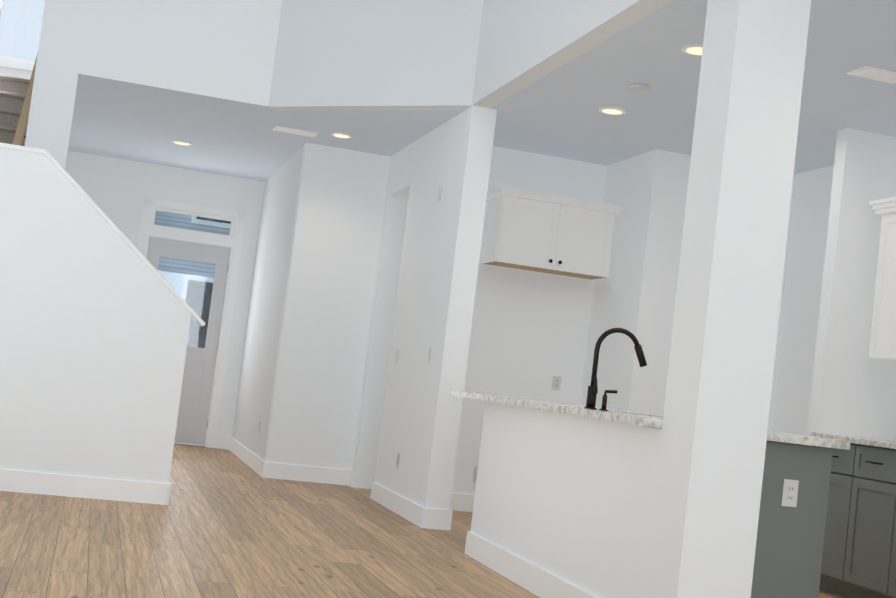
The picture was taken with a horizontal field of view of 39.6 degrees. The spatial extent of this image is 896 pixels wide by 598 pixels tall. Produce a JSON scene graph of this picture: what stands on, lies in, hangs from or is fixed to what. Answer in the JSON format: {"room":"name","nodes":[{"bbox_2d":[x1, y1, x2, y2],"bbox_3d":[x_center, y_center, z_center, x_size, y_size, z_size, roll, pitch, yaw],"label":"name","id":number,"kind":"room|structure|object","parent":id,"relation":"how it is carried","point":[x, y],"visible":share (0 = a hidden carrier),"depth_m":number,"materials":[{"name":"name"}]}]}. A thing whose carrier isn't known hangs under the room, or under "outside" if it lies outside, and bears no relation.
{"room":"living room","nodes":[
{"label":"living room","id":0,"kind":"room"},
{"bbox_2d":[25,0,62,148],"bbox_3d":[-3.511,-1.643,11.088,0.120,5.900,4.080,8,-4,-15],"label":"wall","id":1,"kind":"structure","parent":0,"point":[43,75],"depth_m":9.12,"materials":[{"name":"white paint"}]},
{"bbox_2d":[12,52,37,145],"bbox_3d":[-3.363,-1.988,10.319,0.095,1.947,2.338,8,-4,-15],"label":"stair handrail","id":2,"kind":"object","parent":1,"relation":"attached to","point":[19,136],"visible":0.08,"depth_m":9.50,"materials":[{"name":"beige wood"}]},
{"bbox_2d":[0,436,597,597],"bbox_3d":[0.054,1.321,5.439,6.785,0.135,16.700,8,-4,-15],"label":"baseboard","id":3,"kind":"structure","parent":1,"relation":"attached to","point":[539,582],"depth_m":8.00,"materials":[{"name":"white paint"}]},
{"bbox_2d":[0,147,190,483],"bbox_3d":[-2.820,0.125,7.921,2.295,2.150,0.120,8,-4,-15],"label":"wall","id":4,"kind":"structure","parent":0,"point":[95,316],"depth_m":7.98,"materials":[{"name":"white paint"}]},
{"bbox_2d":[0,143,204,325],"bbox_3d":[-2.702,-0.467,7.973,2.393,0.993,0.156,8,-4,-15],"label":"trim","id":5,"kind":"structure","parent":4,"relation":"on","point":[117,230],"depth_m":8.04,"materials":[{"name":"white paint"}]},
{"bbox_2d":[42,0,281,169],"bbox_3d":[-2.152,-1.591,9.411,1.600,5.900,0.120,8,-4,-15],"label":"wall","id":6,"kind":"structure","parent":0,"point":[247,28],"depth_m":9.38,"materials":[{"name":"white paint"}]},
{"bbox_2d":[0,66,405,461],"bbox_3d":[-1.817,-1.267,13.751,6.935,5.900,0.150,8,-4,-15],"label":"wall","id":7,"kind":"structure","parent":0,"point":[117,190],"depth_m":13.39,"materials":[{"name":"white paint"}]},
{"bbox_2d":[0,0,44,71],"bbox_3d":[-4.334,-3.286,13.065,0.825,1.820,0.130,8,-4,-15],"label":"window","id":8,"kind":"structure","parent":7,"relation":"in","point":[17,63],"depth_m":12.99,"materials":[{"name":"white glass"}]},
{"bbox_2d":[147,237,229,445],"bbox_3d":[-2.890,0.458,13.358,0.890,2.153,0.109,8,-4,-15],"label":"front door","id":9,"kind":"structure","parent":7,"relation":"in","point":[195,398],"depth_m":13.42,"materials":[{"name":"white paint"}]},
{"bbox_2d":[138,198,245,447],"bbox_3d":[-2.888,0.265,13.391,1.080,2.565,0.168,8,-4,-15],"label":"door frame","id":10,"kind":"structure","parent":7,"relation":"attached to","point":[148,229],"depth_m":13.42,"materials":[{"name":"white paint"}]},
{"bbox_2d":[151,210,233,235],"bbox_3d":[-2.762,-0.822,13.476,0.870,0.160,0.040,8,-4,-15],"label":"transom window","id":11,"kind":"structure","parent":7,"relation":"in","point":[231,222],"depth_m":13.47,"materials":[{"name":"clear glass"}]},
{"bbox_2d":[232,145,303,459],"bbox_3d":[-1.754,0.136,12.254,0.120,2.940,2.680,8,-4,-15],"label":"wall","id":12,"kind":"structure","parent":0,"point":[266,306],"depth_m":12.04,"materials":[{"name":"white paint"}]},
{"bbox_2d":[264,143,389,469],"bbox_3d":[-1.069,0.135,10.991,0.760,2.940,0.120,8,-4,-15],"label":"wall block","id":13,"kind":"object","parent":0,"point":[319,372],"visible":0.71,"depth_m":10.94,"materials":[{"name":"white paint"}]},
{"bbox_2d":[269,0,483,110],"bbox_3d":[-0.400,-2.874,9.269,1.782,2.962,0.130,5,-4,30],"label":"wall","id":14,"kind":"structure","parent":0,"point":[336,55],"depth_m":9.12,"materials":[{"name":"white paint"}]},
{"bbox_2d":[0,443,845,597],"bbox_3d":[0.048,1.439,5.433,7.070,0.100,17.000,8,-4,-15],"label":"floor","id":15,"kind":"structure","parent":0,"point":[225,523],"depth_m":6.74,"materials":[{"name":"brown wood"}]},
{"bbox_2d":[0,75,29,145],"bbox_3d":[-3.490,-0.362,10.492,2.240,3.290,5.150,8,-4,-15],"label":"staircase","id":16,"kind":"structure","parent":15,"relation":"on","point":[13,90],"depth_m":11.09,"materials":[{"name":"beige carpet"}]},
{"bbox_2d":[644,0,810,597],"bbox_3d":[1.145,0.014,5.107,0.320,2.940,0.290,8,-4,-15],"label":"column","id":17,"kind":"structure","parent":15,"relation":"on","point":[706,509],"depth_m":4.99,"materials":[{"name":"white paint"}]},
{"bbox_2d":[751,441,832,597],"bbox_3d":[0.977,1.102,6.465,0.693,0.920,2.400,8,-4,-15],"label":"base cabinet","id":18,"kind":"object","parent":15,"relation":"on","point":[789,552],"visible":0.06,"depth_m":5.36,"materials":[{"name":"grey wood"}]},
{"bbox_2d":[451,390,849,449],"bbox_3d":[0.864,0.718,6.622,0.970,0.245,2.900,8,-4,-15],"label":"countertop","id":19,"kind":"structure","parent":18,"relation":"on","point":[635,418],"depth_m":5.67,"materials":[{"name":"white stone"}]},
{"bbox_2d":[584,328,646,410],"bbox_3d":[0.887,0.358,6.266,0.315,0.428,0.224,8,-4,-15],"label":"kitchen faucet","id":20,"kind":"object","parent":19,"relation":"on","point":[592,391],"visible":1,"depth_m":6.30,"materials":[{"name":"black metal"}]},
{"bbox_2d":[781,479,798,506],"bbox_3d":[1.475,0.837,5.361,0.072,0.116,0.010,8,-4,-15],"label":"outlet","id":21,"kind":"object","parent":18,"relation":"attached to","point":[790,493],"visible":1,"depth_m":5.36,"materials":[{"name":"white plastic"}]},
{"bbox_2d":[816,446,843,592],"bbox_3d":[2.637,1.378,7.710,0.624,0.924,0.516,8,-4,-15],"label":"base cabinet","id":22,"kind":"object","parent":15,"relation":"on","point":[836,485],"depth_m":7.62,"materials":[{"name":"grey wood"}]},
{"bbox_2d":[832,443,887,597],"bbox_3d":[2.749,1.366,7.312,0.624,0.924,0.550,8,-4,-15],"label":"base cabinet","id":23,"kind":"object","parent":15,"relation":"on","point":[859,555],"depth_m":7.34,"materials":[{"name":"grey wood"}]},
{"bbox_2d":[876,448,895,597],"bbox_3d":[2.863,1.353,6.909,0.624,0.924,0.531,8,-4,-15],"label":"base cabinet","id":24,"kind":"object","parent":15,"relation":"on","point":[886,581],"depth_m":7.06,"materials":[{"name":"grey wood"}]},
{"bbox_2d":[811,432,895,448],"bbox_3d":[2.802,0.831,7.337,0.651,0.140,1.357,8,-4,-15],"label":"countertop","id":25,"kind":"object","parent":24,"relation":"on","point":[876,443],"visible":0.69,"depth_m":7.43,"materials":[{"name":"white stone"}]},
{"bbox_2d":[352,106,496,509],"bbox_3d":[-0.259,0.156,9.836,0.180,2.940,2.540,8,-4,-15],"label":"wall","id":26,"kind":"structure","parent":0,"point":[433,249],"depth_m":9.20,"materials":[{"name":"white paint"}]},
{"bbox_2d":[395,349,398,363],"bbox_3d":[-0.406,0.453,9.858,0.010,0.116,0.072,8,-4,-15],"label":"light switch","id":27,"kind":"object","parent":26,"relation":"attached to","point":[397,354],"visible":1,"depth_m":9.84,"materials":[{"name":"white plastic"}]},
{"bbox_2d":[396,452,400,467],"bbox_3d":[-0.375,1.212,9.375,0.010,0.116,0.072,8,-4,-15],"label":"outlet","id":28,"kind":"object","parent":26,"relation":"attached to","point":[398,459],"visible":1,"depth_m":9.36,"materials":[{"name":"white plastic"}]},
{"bbox_2d":[427,347,431,362],"bbox_3d":[-0.132,0.403,8.898,0.010,0.116,0.072,8,-4,-15],"label":"light switch","id":29,"kind":"object","parent":26,"relation":"attached to","point":[429,355],"visible":0.98,"depth_m":8.88,"materials":[{"name":"white plastic"}]},
{"bbox_2d":[438,187,442,200],"bbox_3d":[-0.056,-0.779,9.216,0.005,0.100,0.100,8,-4,-15],"label":"door chime","id":30,"kind":"object","parent":26,"relation":"attached to","point":[440,193],"visible":0.98,"depth_m":9.21,"materials":[{"name":"white plastic"}]},
{"bbox_2d":[53,0,895,180],"bbox_3d":[-0.025,-1.493,9.581,5.780,0.350,8.860,8,-4,-15],"label":"ceiling","id":31,"kind":"structure","parent":0,"point":[555,113],"depth_m":9.23,"materials":[{"name":"white paint"}]},
{"bbox_2d":[172,140,191,145],"bbox_3d":[-2.498,-1.464,11.690,0.184,0.016,0.184,8,-4,-15],"label":"recessed light","id":32,"kind":"object","parent":31,"relation":"in","point":[179,142],"visible":1,"depth_m":11.65,"materials":[{"name":"white paint"}]},
{"bbox_2d":[272,126,317,136],"bbox_3d":[-1.284,-1.403,10.450,0.360,0.012,0.200,8,-4,-15],"label":"ceiling vent","id":33,"kind":"object","parent":31,"relation":"in","point":[295,131],"visible":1,"depth_m":10.41,"materials":[{"name":"white metal"}]},
{"bbox_2d":[330,132,351,137],"bbox_3d":[-0.886,-1.360,10.353,0.184,0.016,0.184,8,-4,-15],"label":"recessed light","id":34,"kind":"object","parent":31,"relation":"in","point":[339,135],"visible":1,"depth_m":10.31,"materials":[{"name":"white paint"}]},
{"bbox_2d":[598,107,625,114],"bbox_3d":[1.098,-1.257,8.320,0.184,0.016,0.184,8,-4,-15],"label":"recessed light","id":35,"kind":"object","parent":31,"relation":"in","point":[613,110],"visible":1,"depth_m":8.29,"materials":[{"name":"white paint"}]},
{"bbox_2d":[628,83,648,92],"bbox_3d":[1.165,-1.289,7.602,0.130,0.030,0.130,8,-4,-15],"label":"smoke detector","id":36,"kind":"object","parent":31,"relation":"attached to","point":[638,88],"visible":1,"depth_m":7.57,"materials":[{"name":"white plastic"}]},
{"bbox_2d":[681,44,702,55],"bbox_3d":[1.345,-1.335,6.677,0.184,0.016,0.184,8,-4,-15],"label":"recessed light","id":37,"kind":"object","parent":31,"relation":"in","point":[693,49],"visible":0.52,"depth_m":6.66,"materials":[{"name":"white paint"}]},
{"bbox_2d":[846,66,895,83],"bbox_3d":[2.342,-1.213,6.757,0.300,0.012,0.180,8,-4,-15],"label":"ceiling vent","id":38,"kind":"object","parent":31,"relation":"in","point":[881,75],"visible":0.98,"depth_m":6.74,"materials":[{"name":"white metal"}]},
{"bbox_2d":[452,146,606,494],"bbox_3d":[0.526,0.269,10.137,1.510,2.940,0.120,8,-4,-15],"label":"wall","id":39,"kind":"structure","parent":0,"point":[529,335],"depth_m":10.11,"materials":[{"name":"white paint"}]},
{"bbox_2d":[473,467,477,481],"bbox_3d":[0.239,1.404,9.953,0.072,0.116,0.010,8,-4,-15],"label":"outlet","id":40,"kind":"object","parent":39,"relation":"attached to","point":[475,474],"visible":0.38,"depth_m":9.95,"materials":[{"name":"white plastic"}]},
{"bbox_2d":[482,186,621,279],"bbox_3d":[0.818,-0.515,9.964,1.040,0.580,0.401,8,-4,-15],"label":"upper cabinet","id":41,"kind":"object","parent":39,"relation":"attached to","point":[547,233],"visible":1,"depth_m":9.81,"materials":[{"name":"white wood"}]},
{"bbox_2d":[552,376,560,390],"bbox_3d":[0.887,0.687,10.158,0.072,0.116,0.010,8,-4,-15],"label":"outlet","id":42,"kind":"object","parent":39,"relation":"attached to","point":[556,383],"visible":1,"depth_m":10.15,"materials":[{"name":"white plastic"}]},
{"bbox_2d":[470,401,661,597],"bbox_3d":[0.575,1.046,6.332,0.150,0.920,2.440,8,-4,-15],"label":"wall","id":43,"kind":"structure","parent":0,"point":[568,498],"depth_m":6.01,"materials":[{"name":"white paint"}]},
{"bbox_2d":[472,0,672,107],"bbox_3d":[0.877,-2.864,7.100,0.130,2.962,3.513,8,-4,-15],"label":"wall","id":44,"kind":"structure","parent":0,"point":[523,44],"depth_m":7.51,"materials":[{"name":"white paint"}]},
{"bbox_2d":[581,152,649,409],"bbox_3d":[1.319,0.346,9.864,0.120,2.940,0.830,8,-4,-15],"label":"wall","id":45,"kind":"structure","parent":0,"point":[613,292],"depth_m":9.80,"materials":[{"name":"white paint"}]},
{"bbox_2d":[622,149,795,430],"bbox_3d":[1.964,0.402,9.550,1.200,2.940,0.120,8,-4,-15],"label":"wall","id":46,"kind":"structure","parent":0,"point":[653,310],"depth_m":9.41,"materials":[{"name":"white paint"}]},
{"bbox_2d":[770,165,833,435],"bbox_3d":[3.171,0.426,7.733,0.150,2.940,6.230,8,-4,-15],"label":"wall","id":47,"kind":"structure","parent":0,"point":[801,308],"depth_m":9.42,"materials":[{"name":"white paint"}]},
{"bbox_2d":[807,128,895,445],"bbox_3d":[2.684,0.392,8.091,0.600,2.940,0.120,8,-4,-15],"label":"wall","id":48,"kind":"structure","parent":0,"point":[853,392],"depth_m":8.04,"materials":[{"name":"white paint"}]},
{"bbox_2d":[868,204,895,361],"bbox_3d":[3.065,-0.092,7.403,0.354,0.961,1.240,8,-4,-15],"label":"upper cabinet","id":49,"kind":"object","parent":48,"relation":"attached to","point":[882,347],"depth_m":7.85,"materials":[{"name":"white wood"}]},
{"label":"outside","id":50,"kind":"structure","parent":0,"visible":0},
{"bbox_3d":[-3.057,2.431,24.951,70.000,0.050,70.000,8,-4,-15],"label":"ground","id":51,"kind":"structure","parent":50,"visible":0},
{"bbox_2d":[147,211,230,347],"bbox_3d":[-5.455,-0.396,27.448,22.000,5.310,8.070,8,-4,-15],"label":"neighbouring house","id":52,"kind":"structure","parent":51,"relation":"on","point":[163,268],"depth_m":23.46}
]}

